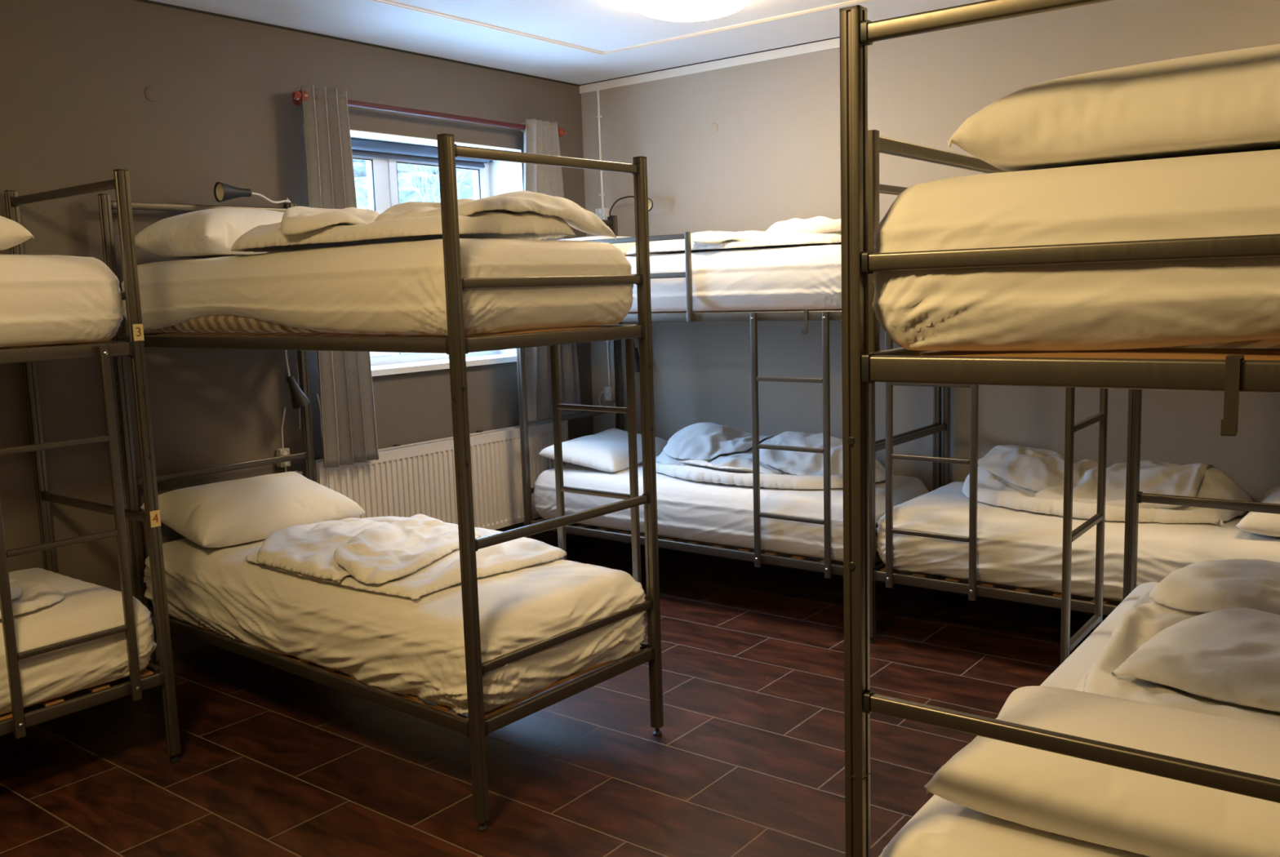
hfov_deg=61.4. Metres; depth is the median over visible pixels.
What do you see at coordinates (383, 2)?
trim
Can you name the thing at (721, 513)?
mattress
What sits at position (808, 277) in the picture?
mattress
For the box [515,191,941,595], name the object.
bunk bed
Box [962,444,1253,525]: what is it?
duvet
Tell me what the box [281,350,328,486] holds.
reading lamp
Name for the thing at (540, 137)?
curtain
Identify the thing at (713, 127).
disc
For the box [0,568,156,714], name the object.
mattress
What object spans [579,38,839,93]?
trim
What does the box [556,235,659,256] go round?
pillow
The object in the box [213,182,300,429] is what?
reading lamp
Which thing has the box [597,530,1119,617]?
baseboard
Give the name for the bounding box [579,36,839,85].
trim
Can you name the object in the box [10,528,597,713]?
baseboard
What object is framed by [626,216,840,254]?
duvet
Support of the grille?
attached to the radiator
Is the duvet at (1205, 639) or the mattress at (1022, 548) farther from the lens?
the mattress at (1022, 548)
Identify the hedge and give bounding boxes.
[352,159,474,209]
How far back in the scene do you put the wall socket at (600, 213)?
6.67 m
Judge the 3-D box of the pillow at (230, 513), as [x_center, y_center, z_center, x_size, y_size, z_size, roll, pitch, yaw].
[-1.665,0.332,4.658,0.522,0.217,0.770,4,10,39]
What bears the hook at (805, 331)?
hanging from the bunk bed at (826, 566)
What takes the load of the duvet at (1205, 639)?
on the mattress at (941, 828)
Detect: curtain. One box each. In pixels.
[301,84,378,468]
[520,119,581,421]
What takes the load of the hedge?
on the ground
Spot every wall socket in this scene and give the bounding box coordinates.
[275,448,290,467]
[595,208,608,219]
[604,386,614,400]
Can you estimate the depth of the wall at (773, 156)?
5.69 m
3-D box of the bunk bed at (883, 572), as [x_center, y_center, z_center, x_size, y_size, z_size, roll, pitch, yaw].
[2.090,-0.050,4.437,2.118,2.066,0.927,4,9,38]
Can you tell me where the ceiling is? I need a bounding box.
[149,0,986,84]
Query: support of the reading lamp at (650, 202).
attached to the bunk bed at (826, 566)
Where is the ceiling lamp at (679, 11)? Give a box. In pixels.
[624,0,751,22]
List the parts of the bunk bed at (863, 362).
post, guard post, rail, ladder rail, rail, ladder rail, post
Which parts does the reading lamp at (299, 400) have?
cord, lamp shade, power cord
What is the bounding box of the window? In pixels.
[303,129,523,376]
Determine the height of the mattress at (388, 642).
0.320 m
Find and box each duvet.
[0,578,64,619]
[231,191,617,253]
[244,514,566,599]
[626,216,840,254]
[655,422,885,488]
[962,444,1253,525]
[1075,559,1279,727]
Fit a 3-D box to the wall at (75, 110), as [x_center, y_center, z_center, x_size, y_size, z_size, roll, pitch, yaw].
[-2.387,-0.282,4.529,0.350,2.984,6.900,4,9,38]
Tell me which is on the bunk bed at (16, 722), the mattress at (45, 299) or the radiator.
the mattress at (45, 299)
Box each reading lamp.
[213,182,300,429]
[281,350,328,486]
[599,322,639,427]
[604,195,653,226]
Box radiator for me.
[315,420,569,529]
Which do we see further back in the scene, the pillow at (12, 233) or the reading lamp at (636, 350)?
the reading lamp at (636, 350)
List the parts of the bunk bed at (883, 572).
post, rail, ladder rail, post, ladder rail, rail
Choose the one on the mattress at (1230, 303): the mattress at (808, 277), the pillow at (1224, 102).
the pillow at (1224, 102)
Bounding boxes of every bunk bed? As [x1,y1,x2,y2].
[0,168,181,763]
[97,133,663,831]
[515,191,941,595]
[839,0,1279,856]
[868,183,1117,643]
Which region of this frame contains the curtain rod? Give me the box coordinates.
[291,89,565,137]
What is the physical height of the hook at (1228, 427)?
0.108 m
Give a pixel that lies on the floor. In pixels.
(748, 758)
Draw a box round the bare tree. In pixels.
[355,164,474,203]
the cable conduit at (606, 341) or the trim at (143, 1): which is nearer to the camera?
the trim at (143, 1)
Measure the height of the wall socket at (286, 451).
0.085 m
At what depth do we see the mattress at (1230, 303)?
1.62 m
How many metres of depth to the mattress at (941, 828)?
1.96 m
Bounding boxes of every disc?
[144,85,159,102]
[709,123,718,133]
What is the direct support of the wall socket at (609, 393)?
attached to the wall at (773, 156)
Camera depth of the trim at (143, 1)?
5.27 m
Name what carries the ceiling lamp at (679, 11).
attached to the ceiling
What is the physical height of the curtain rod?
0.060 m
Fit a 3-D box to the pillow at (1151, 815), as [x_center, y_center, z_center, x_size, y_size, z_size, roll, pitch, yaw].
[1.005,0.623,1.970,0.829,0.153,0.557,4,9,38]
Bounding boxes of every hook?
[801,309,811,333]
[1220,355,1244,435]
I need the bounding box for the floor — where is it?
[0,539,1106,856]
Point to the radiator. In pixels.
(409, 480)
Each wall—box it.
[0,0,597,662]
[581,0,1279,604]
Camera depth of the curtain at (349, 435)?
5.16 m
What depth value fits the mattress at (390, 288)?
3.47 m
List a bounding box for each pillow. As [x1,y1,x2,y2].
[0,215,34,250]
[134,208,284,258]
[140,471,365,547]
[538,427,667,472]
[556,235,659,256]
[924,685,1279,856]
[947,44,1279,172]
[1235,485,1279,537]
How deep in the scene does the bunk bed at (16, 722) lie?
3.63 m
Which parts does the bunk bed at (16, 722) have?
ladder rail, post, rail, rail, rail, ladder rail, post, rail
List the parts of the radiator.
panel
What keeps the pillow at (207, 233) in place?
on the mattress at (390, 288)
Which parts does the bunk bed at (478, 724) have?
post, rail, post, rail, post, rail, ladder rail, rail, rail, ladder rail, rail, post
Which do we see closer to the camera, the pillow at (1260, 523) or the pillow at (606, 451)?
the pillow at (1260, 523)
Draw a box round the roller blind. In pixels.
[351,137,492,168]
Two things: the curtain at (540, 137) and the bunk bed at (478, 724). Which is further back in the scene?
the curtain at (540, 137)
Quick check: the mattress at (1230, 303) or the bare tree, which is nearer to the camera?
the mattress at (1230, 303)
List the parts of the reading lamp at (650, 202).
lamp shade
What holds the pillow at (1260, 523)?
on the mattress at (1022, 548)
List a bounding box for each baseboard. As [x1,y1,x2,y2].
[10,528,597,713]
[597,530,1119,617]
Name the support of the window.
in the wall at (75, 110)
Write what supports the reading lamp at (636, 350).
hanging from the bunk bed at (826, 566)
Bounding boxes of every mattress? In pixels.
[0,253,123,346]
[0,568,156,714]
[121,238,633,335]
[142,537,647,714]
[533,463,928,561]
[625,244,841,311]
[871,149,1279,351]
[876,481,1279,601]
[878,582,1158,856]
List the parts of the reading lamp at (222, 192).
lamp shade, cord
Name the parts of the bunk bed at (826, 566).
post, rail, post, rail, guard post, rail, ladder rail, ladder rail, rail, post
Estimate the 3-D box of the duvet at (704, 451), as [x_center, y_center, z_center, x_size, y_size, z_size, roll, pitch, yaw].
[0.593,0.120,5.678,1.420,0.227,0.717,4,9,38]
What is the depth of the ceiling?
5.21 m
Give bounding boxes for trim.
[134,0,580,86]
[368,0,872,55]
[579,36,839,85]
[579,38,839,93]
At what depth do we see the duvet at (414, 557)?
3.96 m
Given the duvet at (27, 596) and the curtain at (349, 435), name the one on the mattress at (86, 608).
the duvet at (27, 596)
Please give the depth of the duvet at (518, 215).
3.53 m
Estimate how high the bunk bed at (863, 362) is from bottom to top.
2.066 m
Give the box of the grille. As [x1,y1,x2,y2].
[315,420,568,465]
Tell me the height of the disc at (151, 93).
0.066 m
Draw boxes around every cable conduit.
[595,90,604,208]
[604,340,610,386]
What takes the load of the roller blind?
attached to the window
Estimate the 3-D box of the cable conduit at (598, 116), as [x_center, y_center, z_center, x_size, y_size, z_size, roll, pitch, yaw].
[-0.245,-1.721,6.649,0.036,0.709,0.014,4,9,38]
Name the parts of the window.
sash, frame, sash, sill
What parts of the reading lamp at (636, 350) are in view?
power cord, lamp shade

